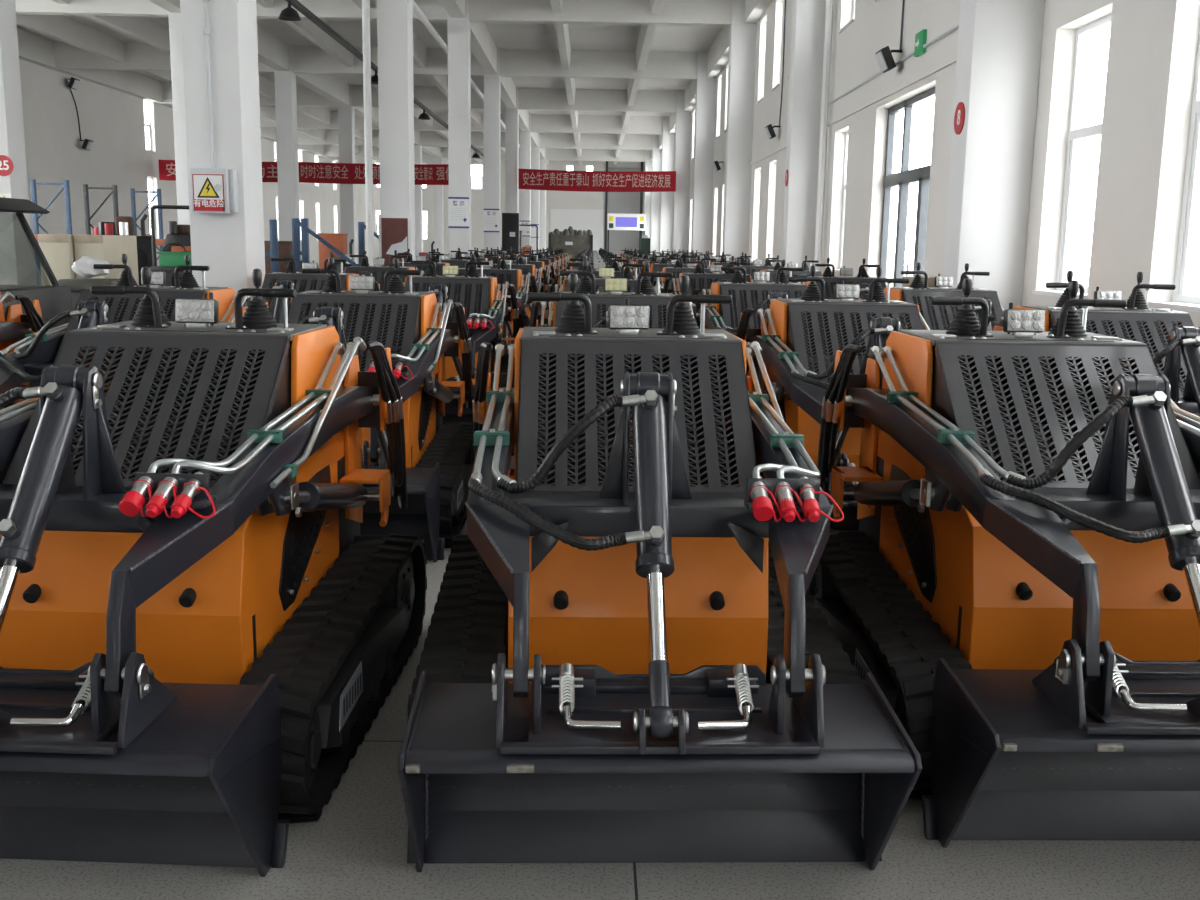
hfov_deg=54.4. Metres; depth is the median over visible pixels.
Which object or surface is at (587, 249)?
loader
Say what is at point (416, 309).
hood
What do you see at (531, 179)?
hanging banner
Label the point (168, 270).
stand
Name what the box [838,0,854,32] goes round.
window
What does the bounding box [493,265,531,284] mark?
hood
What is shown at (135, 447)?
hood
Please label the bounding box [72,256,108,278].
plastic bag
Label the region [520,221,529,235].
poster
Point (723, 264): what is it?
hood
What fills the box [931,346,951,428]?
hood
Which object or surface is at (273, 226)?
stand
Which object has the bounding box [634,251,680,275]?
loader
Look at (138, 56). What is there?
beam
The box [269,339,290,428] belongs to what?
hood
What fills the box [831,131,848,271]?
window
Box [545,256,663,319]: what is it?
loader
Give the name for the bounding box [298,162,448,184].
hanging banner
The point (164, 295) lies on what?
hood
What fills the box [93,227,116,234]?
canister
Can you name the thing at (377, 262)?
work lamp
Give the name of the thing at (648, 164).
column
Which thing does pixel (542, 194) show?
column
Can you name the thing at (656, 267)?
hood
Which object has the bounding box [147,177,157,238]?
window
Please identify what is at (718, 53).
beam
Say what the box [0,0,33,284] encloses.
column
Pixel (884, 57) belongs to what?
wall lamp
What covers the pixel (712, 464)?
hood
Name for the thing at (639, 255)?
loader
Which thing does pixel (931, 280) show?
carton
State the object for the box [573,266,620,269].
hood
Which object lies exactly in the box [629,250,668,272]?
loader
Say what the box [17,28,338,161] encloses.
beam
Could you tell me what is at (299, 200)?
window
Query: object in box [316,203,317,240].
window
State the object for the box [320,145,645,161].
beam
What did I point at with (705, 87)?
column
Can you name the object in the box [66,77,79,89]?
wall lamp
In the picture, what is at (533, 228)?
poster
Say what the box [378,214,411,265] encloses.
framed panel
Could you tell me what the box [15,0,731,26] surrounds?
beam
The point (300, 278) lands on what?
hood
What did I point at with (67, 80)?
cable
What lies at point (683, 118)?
column
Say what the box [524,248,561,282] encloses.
loader
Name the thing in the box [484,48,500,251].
column
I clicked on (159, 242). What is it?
beam
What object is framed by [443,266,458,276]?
work lamp
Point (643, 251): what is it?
loader
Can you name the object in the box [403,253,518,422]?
loader
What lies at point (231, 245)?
column
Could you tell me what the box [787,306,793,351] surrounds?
hood
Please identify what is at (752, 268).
hood
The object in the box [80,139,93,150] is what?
wall lamp
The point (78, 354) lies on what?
hood
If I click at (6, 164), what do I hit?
number sign
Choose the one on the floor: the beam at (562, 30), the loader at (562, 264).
the loader at (562, 264)
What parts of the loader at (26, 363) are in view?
lever knob, lever knob, lever rod, panel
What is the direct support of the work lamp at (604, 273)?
on the loader at (606, 272)
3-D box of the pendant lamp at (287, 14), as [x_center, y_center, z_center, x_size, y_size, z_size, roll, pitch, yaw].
[-6.577,-9.319,24.722,0.480,0.360,0.473,1,10,0]
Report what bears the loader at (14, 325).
on the floor
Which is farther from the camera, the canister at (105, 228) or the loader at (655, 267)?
the canister at (105, 228)
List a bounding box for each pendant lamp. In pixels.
[278,1,300,20]
[371,71,377,83]
[418,109,429,119]
[472,151,479,157]
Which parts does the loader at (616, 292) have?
panel, lever knob, lever knob, lever rod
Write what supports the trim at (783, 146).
attached to the wall at (1153, 44)
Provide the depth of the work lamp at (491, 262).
13.16 m
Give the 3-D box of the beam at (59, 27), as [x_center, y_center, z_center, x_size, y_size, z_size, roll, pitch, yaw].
[-15.170,-10.711,26.153,0.320,0.620,110.600,1,10,0]
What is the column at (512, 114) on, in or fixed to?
on the floor
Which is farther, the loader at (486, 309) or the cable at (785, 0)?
the cable at (785, 0)
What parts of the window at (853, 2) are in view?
sill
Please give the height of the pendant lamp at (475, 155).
0.360 m
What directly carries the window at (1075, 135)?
in the wall at (1153, 44)
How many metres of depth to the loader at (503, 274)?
13.03 m
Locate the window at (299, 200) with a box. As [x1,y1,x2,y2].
[299,200,300,237]
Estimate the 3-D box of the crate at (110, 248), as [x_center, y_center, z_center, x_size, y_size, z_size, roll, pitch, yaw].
[-7.029,-2.289,16.709,0.400,1.550,1.212,1,10,0]
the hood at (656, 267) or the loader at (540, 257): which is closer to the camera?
the hood at (656, 267)
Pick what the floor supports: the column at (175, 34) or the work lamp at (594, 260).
the column at (175, 34)
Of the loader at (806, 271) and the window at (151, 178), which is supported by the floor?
the loader at (806, 271)
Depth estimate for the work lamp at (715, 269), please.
12.57 m
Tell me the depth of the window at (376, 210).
81.59 m
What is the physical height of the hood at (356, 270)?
0.463 m
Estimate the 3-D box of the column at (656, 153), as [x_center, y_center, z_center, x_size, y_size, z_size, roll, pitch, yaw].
[3.193,-13.823,65.750,0.600,7.620,0.460,1,10,0]
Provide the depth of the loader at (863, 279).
11.86 m
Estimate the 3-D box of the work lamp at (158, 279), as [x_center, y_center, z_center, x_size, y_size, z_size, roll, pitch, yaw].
[-2.604,-0.993,6.811,0.134,0.096,0.067,1,10,0]
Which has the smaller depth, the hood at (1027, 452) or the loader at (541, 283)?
the hood at (1027, 452)
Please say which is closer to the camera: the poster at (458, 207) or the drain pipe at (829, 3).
the drain pipe at (829, 3)
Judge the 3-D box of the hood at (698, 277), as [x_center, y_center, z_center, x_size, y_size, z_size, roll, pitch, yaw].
[1.249,-1.607,12.286,0.696,0.463,0.470,1,10,-1]
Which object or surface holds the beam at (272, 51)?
attached to the ceiling
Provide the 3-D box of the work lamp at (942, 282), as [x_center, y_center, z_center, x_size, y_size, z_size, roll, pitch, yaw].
[2.598,-1.266,8.828,0.134,0.096,0.061,1,10,-1]
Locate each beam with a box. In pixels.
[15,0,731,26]
[16,14,377,160]
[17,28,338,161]
[46,41,697,79]
[51,0,378,147]
[149,0,448,163]
[155,239,164,245]
[157,82,676,112]
[256,0,482,162]
[260,111,662,133]
[297,129,652,149]
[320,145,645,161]
[352,0,504,154]
[440,0,548,166]
[550,0,581,163]
[613,0,663,164]
[650,0,772,160]
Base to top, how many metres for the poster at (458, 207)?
0.750 m
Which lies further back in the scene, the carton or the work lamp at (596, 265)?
the work lamp at (596, 265)
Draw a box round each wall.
[19,59,340,284]
[355,157,644,262]
[688,0,1199,327]
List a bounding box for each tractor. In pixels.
[144,205,190,285]
[520,224,537,254]
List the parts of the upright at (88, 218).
post, post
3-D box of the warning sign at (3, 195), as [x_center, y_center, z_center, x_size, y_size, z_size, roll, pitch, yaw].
[-9.906,-4.153,19.408,0.240,0.220,0.009,1,10,0]
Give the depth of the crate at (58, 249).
15.94 m
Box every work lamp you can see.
[141,272,165,287]
[175,299,218,328]
[302,263,317,267]
[350,276,374,292]
[373,258,384,266]
[416,256,425,260]
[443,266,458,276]
[444,254,451,259]
[481,260,492,268]
[593,259,602,262]
[593,262,604,270]
[599,268,613,278]
[605,278,626,294]
[608,305,649,334]
[686,263,695,267]
[710,265,721,273]
[753,260,761,265]
[753,272,769,283]
[787,263,797,267]
[834,284,859,301]
[840,268,852,276]
[934,276,952,288]
[1003,309,1044,337]
[1094,291,1120,308]
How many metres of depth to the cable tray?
29.59 m
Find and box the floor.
[0,263,1199,899]
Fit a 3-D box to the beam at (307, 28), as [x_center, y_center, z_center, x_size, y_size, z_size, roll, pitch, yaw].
[-7.921,-10.608,26.214,0.320,0.620,110.600,1,10,0]
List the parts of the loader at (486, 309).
attach plate, coupler plate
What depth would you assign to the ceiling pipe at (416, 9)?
28.54 m
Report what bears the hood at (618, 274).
attached to the loader at (596, 265)
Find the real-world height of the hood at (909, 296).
0.422 m
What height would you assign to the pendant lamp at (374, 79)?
0.360 m
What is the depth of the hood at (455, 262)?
19.68 m
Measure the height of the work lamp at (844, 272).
0.096 m
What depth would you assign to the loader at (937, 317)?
8.65 m
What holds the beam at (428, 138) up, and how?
attached to the ceiling
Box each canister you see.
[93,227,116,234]
[98,222,115,234]
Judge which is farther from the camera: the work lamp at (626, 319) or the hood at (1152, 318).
the hood at (1152, 318)
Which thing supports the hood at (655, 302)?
attached to the loader at (616, 292)
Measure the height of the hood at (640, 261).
0.463 m
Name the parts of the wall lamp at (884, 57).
glass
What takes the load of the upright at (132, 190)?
on the floor
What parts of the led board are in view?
post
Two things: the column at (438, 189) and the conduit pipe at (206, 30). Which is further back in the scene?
the column at (438, 189)
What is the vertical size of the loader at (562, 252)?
1.428 m
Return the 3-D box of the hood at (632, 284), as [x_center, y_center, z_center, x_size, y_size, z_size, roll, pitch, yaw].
[0.051,-1.166,9.669,0.696,0.463,0.470,1,10,0]
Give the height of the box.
0.380 m
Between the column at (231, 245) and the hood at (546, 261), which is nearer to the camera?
the column at (231, 245)
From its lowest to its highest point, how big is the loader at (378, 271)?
1.428 m
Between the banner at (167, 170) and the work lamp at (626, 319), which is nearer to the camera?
the work lamp at (626, 319)
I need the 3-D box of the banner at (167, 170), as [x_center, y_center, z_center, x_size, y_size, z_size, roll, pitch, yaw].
[-15.036,-11.116,46.537,5.100,0.830,0.094,1,10,0]
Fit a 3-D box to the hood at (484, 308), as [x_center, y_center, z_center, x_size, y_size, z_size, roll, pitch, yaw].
[-1.270,-1.176,9.609,0.696,0.463,0.470,1,10,-1]
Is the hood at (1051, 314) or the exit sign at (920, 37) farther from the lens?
the exit sign at (920, 37)
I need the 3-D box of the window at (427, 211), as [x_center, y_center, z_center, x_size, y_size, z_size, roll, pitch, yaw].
[-12.490,-15.702,81.549,0.950,2.030,0.275,1,10,0]
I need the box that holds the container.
[548,226,592,269]
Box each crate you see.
[38,234,75,284]
[73,235,138,284]
[157,251,191,266]
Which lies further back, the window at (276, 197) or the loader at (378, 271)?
the window at (276, 197)
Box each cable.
[67,80,80,139]
[779,0,785,125]
[900,0,904,49]
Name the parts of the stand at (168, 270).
leg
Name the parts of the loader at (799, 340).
panel, vent panel, lever knob, attach plate, clevis plate, lever knob, lever rod, panel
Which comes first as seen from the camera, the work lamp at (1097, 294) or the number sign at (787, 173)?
the work lamp at (1097, 294)
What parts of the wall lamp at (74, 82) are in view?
glass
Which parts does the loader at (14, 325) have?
panel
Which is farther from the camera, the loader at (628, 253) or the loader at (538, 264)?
the loader at (628, 253)
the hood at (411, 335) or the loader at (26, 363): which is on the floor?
the loader at (26, 363)
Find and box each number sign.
[0,155,13,175]
[785,169,788,186]
[954,102,964,134]
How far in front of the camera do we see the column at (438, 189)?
74.81 m
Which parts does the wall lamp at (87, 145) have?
glass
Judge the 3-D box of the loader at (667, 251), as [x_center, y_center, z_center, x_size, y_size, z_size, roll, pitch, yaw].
[2.363,-5.704,37.349,1.230,1.428,2.301,1,10,-1]
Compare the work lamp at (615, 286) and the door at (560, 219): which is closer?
the work lamp at (615, 286)
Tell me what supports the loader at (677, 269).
on the floor
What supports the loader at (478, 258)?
on the floor
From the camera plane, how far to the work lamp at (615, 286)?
6.90 m
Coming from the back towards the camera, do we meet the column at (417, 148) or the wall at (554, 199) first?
the wall at (554, 199)
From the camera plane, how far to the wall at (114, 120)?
41.53 m
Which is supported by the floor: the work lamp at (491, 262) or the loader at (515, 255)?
the loader at (515, 255)
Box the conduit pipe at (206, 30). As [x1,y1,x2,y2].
[201,0,213,167]
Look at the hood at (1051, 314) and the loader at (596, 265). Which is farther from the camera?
the loader at (596, 265)
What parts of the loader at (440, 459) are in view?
panel, lever knob, clevis plate, attach plate, clevis plate, coupler plate, lever knob, lever rod, vent panel, panel, plate, track frame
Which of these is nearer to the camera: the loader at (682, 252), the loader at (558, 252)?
the loader at (682, 252)
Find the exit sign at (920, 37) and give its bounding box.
[914,29,926,56]
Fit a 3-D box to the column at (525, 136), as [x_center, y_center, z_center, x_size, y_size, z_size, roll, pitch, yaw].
[-3.616,-12.306,56.503,0.490,7.620,0.600,1,10,0]
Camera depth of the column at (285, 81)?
37.60 m
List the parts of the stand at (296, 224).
post, post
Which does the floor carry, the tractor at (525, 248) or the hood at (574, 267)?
the tractor at (525, 248)
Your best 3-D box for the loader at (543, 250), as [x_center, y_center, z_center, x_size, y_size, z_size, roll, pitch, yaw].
[-1.397,-4.820,31.978,1.230,1.428,2.301,1,10,0]
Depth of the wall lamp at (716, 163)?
34.53 m
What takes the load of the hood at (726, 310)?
attached to the loader at (758, 294)
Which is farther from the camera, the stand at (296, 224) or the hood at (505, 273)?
the stand at (296, 224)
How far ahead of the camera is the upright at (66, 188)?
27.34 m
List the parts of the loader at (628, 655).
plate, clevis plate, panel, clevis plate, lever knob, clevis plate, cylinder rod, attach plate, clevis plate, lever knob, lever rod, panel, track frame, clevis plate, coupler plate, clevis plate, plate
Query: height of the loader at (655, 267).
1.428 m
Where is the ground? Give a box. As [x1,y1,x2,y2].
[890,266,1199,295]
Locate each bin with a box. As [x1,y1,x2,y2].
[264,241,292,273]
[317,233,347,268]
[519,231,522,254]
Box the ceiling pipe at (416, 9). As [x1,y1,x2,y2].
[412,0,519,148]
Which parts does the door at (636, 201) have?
guide rail, guide rail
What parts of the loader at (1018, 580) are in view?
track frame, panel, vent panel, cylinder rod, plate, lever knob, clevis plate, lever knob, lever rod, clevis plate, panel, attach plate, cylinder rod, clevis plate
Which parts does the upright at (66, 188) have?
post, post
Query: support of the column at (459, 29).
on the floor
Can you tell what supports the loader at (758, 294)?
on the floor
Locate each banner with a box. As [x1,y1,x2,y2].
[158,160,277,181]
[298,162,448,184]
[518,169,675,191]
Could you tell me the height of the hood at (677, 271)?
0.463 m
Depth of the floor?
2.87 m
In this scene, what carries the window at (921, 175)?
in the wall at (1153, 44)
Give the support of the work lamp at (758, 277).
on the loader at (758, 294)
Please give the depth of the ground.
85.22 m
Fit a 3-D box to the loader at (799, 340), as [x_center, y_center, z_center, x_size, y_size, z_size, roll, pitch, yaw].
[1.359,-0.251,6.208,1.230,1.428,2.301,1,10,-1]
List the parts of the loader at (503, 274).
attach plate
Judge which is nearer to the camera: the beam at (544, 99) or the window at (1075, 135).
the window at (1075, 135)
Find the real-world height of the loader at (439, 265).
1.428 m
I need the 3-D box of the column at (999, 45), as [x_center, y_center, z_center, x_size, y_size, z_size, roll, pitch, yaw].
[3.522,-4.062,10.202,0.600,7.620,0.460,1,10,0]
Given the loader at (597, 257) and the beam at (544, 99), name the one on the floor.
the loader at (597, 257)
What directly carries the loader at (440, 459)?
on the floor
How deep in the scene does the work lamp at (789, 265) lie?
15.18 m
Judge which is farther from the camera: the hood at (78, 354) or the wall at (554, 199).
the wall at (554, 199)
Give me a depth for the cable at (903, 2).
14.61 m
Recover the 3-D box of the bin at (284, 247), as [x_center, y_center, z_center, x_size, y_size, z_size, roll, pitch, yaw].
[-7.370,-4.052,26.862,0.640,1.500,0.540,1,10,0]
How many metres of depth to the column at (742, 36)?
28.43 m
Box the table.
[58,278,118,310]
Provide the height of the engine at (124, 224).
1.918 m
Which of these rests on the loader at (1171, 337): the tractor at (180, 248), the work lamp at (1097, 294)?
the work lamp at (1097, 294)
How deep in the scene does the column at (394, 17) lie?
19.23 m
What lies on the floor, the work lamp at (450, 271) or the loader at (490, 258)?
the loader at (490, 258)
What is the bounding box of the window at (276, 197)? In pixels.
[276,197,279,240]
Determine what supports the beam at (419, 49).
attached to the ceiling
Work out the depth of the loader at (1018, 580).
3.40 m
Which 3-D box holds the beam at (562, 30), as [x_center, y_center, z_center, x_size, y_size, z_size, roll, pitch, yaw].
[-1.022,-10.510,26.272,0.320,0.620,110.600,1,10,0]
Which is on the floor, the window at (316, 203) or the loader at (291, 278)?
the loader at (291, 278)
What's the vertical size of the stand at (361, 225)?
2.000 m
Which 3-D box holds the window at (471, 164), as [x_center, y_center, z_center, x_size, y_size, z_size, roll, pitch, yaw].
[-8.564,-18.946,81.002,0.900,1.730,0.275,1,10,0]
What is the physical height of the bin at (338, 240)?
1.700 m
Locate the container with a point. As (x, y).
(575, 242)
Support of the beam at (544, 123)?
attached to the ceiling
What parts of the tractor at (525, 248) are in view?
seat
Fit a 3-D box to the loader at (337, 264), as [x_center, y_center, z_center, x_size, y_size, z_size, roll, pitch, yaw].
[-5.747,-4.058,26.848,0.777,1.568,0.840,10,14,43]
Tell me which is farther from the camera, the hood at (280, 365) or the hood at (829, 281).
the hood at (829, 281)
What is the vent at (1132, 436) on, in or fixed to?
attached to the loader at (1018, 580)
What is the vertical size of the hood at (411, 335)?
0.422 m
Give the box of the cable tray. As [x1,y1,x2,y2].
[285,0,483,157]
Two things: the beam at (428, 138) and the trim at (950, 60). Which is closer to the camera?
the trim at (950, 60)
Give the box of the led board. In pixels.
[607,213,645,250]
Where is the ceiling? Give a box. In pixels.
[17,15,722,134]
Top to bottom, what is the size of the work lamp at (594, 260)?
0.096 m
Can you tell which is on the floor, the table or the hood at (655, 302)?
the table
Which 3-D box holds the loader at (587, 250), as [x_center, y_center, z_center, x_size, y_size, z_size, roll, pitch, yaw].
[-0.074,-3.115,22.390,1.230,1.428,2.301,1,10,0]
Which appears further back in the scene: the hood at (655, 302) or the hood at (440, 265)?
the hood at (440, 265)
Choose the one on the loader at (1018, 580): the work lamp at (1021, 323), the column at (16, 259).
the work lamp at (1021, 323)
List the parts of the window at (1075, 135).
sill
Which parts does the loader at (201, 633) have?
clevis plate, cylinder rod, attach plate, panel, clevis plate, lever knob, clevis plate, coupler plate, throttle lever, plate, lever knob, lever rod, cylinder rod, vent panel, panel, track frame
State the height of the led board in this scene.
3.520 m
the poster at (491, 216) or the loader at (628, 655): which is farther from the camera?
the poster at (491, 216)
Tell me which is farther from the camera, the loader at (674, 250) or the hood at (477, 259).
the loader at (674, 250)
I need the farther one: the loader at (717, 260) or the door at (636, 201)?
the door at (636, 201)
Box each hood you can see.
[2,331,289,488]
[53,289,205,362]
[74,354,82,433]
[262,274,345,313]
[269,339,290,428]
[288,294,419,371]
[345,267,406,290]
[399,263,443,275]
[405,277,489,321]
[414,307,419,343]
[426,260,467,267]
[450,258,484,267]
[456,269,516,297]
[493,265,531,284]
[500,261,541,277]
[515,259,548,271]
[516,338,756,492]
[555,296,676,328]
[565,280,636,292]
[568,272,620,277]
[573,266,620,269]
[638,259,668,270]
[653,264,694,280]
[666,268,711,288]
[685,274,750,302]
[715,263,752,272]
[720,284,807,332]
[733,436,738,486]
[736,266,773,278]
[767,271,821,282]
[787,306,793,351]
[788,303,922,382]
[815,278,885,298]
[903,290,1002,330]
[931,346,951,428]
[934,341,1199,488]
[1049,313,1052,331]
[1050,310,1193,397]
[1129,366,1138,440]
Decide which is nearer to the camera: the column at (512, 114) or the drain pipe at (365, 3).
the drain pipe at (365, 3)
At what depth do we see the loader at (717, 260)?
24.83 m
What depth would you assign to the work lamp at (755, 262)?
18.42 m
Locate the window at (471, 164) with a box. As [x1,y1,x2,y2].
[471,164,482,189]
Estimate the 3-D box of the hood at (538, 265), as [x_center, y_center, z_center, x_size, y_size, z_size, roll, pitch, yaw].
[-1.318,-2.868,19.238,0.696,0.463,0.470,1,10,0]
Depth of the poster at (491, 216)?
37.95 m
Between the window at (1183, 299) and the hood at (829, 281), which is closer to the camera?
the window at (1183, 299)
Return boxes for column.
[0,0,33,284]
[168,11,189,224]
[180,0,264,297]
[274,45,300,250]
[338,85,357,263]
[377,0,415,260]
[414,131,422,256]
[433,147,443,258]
[447,0,470,256]
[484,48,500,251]
[505,88,518,212]
[520,114,530,246]
[530,133,539,252]
[539,148,545,251]
[644,150,651,237]
[650,134,661,257]
[659,116,674,255]
[672,90,691,251]
[691,52,715,256]
[722,0,756,260]
[782,0,825,268]
[942,0,1044,309]
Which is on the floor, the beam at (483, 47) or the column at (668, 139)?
the column at (668, 139)
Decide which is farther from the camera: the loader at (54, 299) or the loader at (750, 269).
the loader at (750, 269)
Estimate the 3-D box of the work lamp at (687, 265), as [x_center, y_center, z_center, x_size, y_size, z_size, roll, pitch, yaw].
[1.235,-2.507,15.775,0.134,0.096,0.067,1,10,0]
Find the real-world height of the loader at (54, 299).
1.880 m
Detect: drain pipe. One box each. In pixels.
[362,0,373,265]
[814,0,833,270]
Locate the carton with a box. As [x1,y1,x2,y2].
[902,276,937,287]
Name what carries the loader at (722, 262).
on the floor
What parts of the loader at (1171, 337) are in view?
panel, lever knob, lever knob, lever rod, panel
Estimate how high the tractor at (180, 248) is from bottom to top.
2.027 m
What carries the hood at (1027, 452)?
attached to the loader at (1018, 580)
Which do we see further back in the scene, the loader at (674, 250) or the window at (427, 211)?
the window at (427, 211)
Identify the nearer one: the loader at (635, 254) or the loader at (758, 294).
the loader at (758, 294)
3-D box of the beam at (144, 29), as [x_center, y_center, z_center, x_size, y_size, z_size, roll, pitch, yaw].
[-12.820,-10.677,26.173,0.320,0.620,110.600,1,10,0]
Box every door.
[550,209,603,251]
[604,161,642,258]
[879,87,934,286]
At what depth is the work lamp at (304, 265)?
10.28 m
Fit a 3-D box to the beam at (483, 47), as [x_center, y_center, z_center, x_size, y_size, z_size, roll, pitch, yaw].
[-3.388,-10.455,26.268,0.350,0.800,110.600,1,10,0]
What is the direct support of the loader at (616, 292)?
on the floor
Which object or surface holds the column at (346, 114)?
on the floor
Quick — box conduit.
[829,24,958,104]
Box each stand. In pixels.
[150,266,191,285]
[265,219,278,272]
[292,218,355,271]
[358,222,378,263]
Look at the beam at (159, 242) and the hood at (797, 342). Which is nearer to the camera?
the hood at (797, 342)
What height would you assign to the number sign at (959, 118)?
0.280 m
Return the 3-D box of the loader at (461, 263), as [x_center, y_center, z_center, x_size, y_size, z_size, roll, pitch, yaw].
[-2.589,-2.667,19.616,1.230,1.428,2.301,1,10,-1]
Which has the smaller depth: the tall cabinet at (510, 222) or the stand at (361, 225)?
the stand at (361, 225)
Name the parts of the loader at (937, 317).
panel, lever knob, lever knob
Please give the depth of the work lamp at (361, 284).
6.55 m
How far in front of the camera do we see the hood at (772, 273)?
15.02 m
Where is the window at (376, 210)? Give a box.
[376,210,379,238]
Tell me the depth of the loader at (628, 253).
38.07 m
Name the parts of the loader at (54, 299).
cab post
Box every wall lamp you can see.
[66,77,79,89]
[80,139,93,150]
[713,161,723,170]
[765,124,779,138]
[875,46,901,72]
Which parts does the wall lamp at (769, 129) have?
glass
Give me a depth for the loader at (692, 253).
28.07 m
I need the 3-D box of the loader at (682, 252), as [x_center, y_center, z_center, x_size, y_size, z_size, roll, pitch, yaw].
[2.403,-4.595,31.038,1.230,1.428,2.301,1,10,-1]
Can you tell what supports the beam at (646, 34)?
attached to the ceiling
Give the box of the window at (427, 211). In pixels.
[423,211,427,239]
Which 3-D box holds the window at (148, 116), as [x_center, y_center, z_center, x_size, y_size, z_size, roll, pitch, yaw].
[-17.807,-12.770,45.879,0.260,2.030,1.000,1,10,0]
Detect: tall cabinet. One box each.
[502,213,519,254]
[640,235,649,253]
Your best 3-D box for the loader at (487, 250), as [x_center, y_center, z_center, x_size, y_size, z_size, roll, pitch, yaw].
[-2.645,-4.306,28.938,1.230,1.428,2.301,1,10,-1]
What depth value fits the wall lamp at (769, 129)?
24.10 m
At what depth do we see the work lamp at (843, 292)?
6.42 m
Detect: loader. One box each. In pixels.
[0,197,71,328]
[0,254,268,409]
[0,266,426,876]
[0,292,44,409]
[247,251,379,322]
[288,257,474,561]
[343,249,423,290]
[397,249,459,275]
[398,273,921,871]
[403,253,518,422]
[426,248,480,267]
[450,248,487,267]
[456,251,537,365]
[468,247,501,260]
[481,247,509,256]
[484,250,547,326]
[492,247,517,257]
[500,249,554,319]
[509,261,696,468]
[514,249,557,275]
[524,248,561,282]
[531,248,565,285]
[539,248,568,267]
[542,247,570,262]
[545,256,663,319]
[548,247,571,268]
[553,253,642,291]
[561,252,634,284]
[566,250,625,269]
[570,250,620,268]
[573,249,609,262]
[617,248,641,262]
[619,249,647,265]
[623,249,651,264]
[629,250,660,267]
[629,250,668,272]
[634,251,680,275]
[641,252,694,280]
[650,253,723,288]
[663,249,681,257]
[664,255,753,302]
[668,250,691,257]
[675,250,702,261]
[686,251,714,260]
[692,259,807,375]
[696,251,730,265]
[708,252,753,272]
[722,253,776,279]
[736,265,929,530]
[749,255,821,283]
[791,258,886,298]
[808,278,1199,847]
[859,262,1003,330]
[979,270,1199,416]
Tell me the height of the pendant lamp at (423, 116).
0.360 m
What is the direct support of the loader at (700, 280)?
on the floor
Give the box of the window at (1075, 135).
[1032,14,1111,298]
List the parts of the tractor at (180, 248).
seat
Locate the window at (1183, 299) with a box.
[1147,30,1199,312]
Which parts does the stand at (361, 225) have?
post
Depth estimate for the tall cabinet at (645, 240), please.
66.73 m
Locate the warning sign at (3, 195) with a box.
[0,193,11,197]
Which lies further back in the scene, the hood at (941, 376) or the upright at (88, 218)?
the upright at (88, 218)
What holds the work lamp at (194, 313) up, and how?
on the loader at (201, 633)
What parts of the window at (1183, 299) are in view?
sill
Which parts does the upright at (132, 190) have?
post, post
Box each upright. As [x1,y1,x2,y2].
[30,179,71,284]
[83,184,118,234]
[130,188,163,259]
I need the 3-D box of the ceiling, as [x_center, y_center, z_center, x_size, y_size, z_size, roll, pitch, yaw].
[-6.889,-11.021,26.147,21.990,0.250,111.240,1,10,0]
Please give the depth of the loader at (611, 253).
16.31 m
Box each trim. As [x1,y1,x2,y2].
[750,143,785,164]
[828,53,956,126]
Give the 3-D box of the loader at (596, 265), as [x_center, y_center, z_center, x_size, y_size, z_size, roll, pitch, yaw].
[-0.015,-1.446,12.892,1.230,1.428,2.301,1,10,0]
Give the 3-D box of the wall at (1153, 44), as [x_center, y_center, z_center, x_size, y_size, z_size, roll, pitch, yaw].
[3.883,-6.992,26.919,0.320,7.620,110.600,1,10,0]
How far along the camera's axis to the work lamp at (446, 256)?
19.83 m
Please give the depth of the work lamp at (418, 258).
16.67 m
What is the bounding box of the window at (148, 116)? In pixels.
[144,99,155,152]
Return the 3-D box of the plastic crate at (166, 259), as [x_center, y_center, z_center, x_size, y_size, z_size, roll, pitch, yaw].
[-5.698,-2.608,15.957,0.560,0.200,0.440,1,10,0]
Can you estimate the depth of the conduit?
14.53 m
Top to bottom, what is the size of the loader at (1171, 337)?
1.428 m
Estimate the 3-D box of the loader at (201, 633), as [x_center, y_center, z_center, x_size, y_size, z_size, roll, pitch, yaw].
[-1.331,0.173,3.555,1.230,1.428,2.301,1,10,2]
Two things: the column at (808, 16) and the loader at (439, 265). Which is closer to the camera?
the loader at (439, 265)
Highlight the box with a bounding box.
[191,168,238,213]
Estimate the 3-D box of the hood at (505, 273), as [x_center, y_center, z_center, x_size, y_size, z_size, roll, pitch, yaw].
[-1.280,-1.750,12.875,0.696,0.463,0.470,1,10,0]
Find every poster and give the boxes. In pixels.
[448,197,468,227]
[484,209,498,231]
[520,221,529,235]
[530,224,538,237]

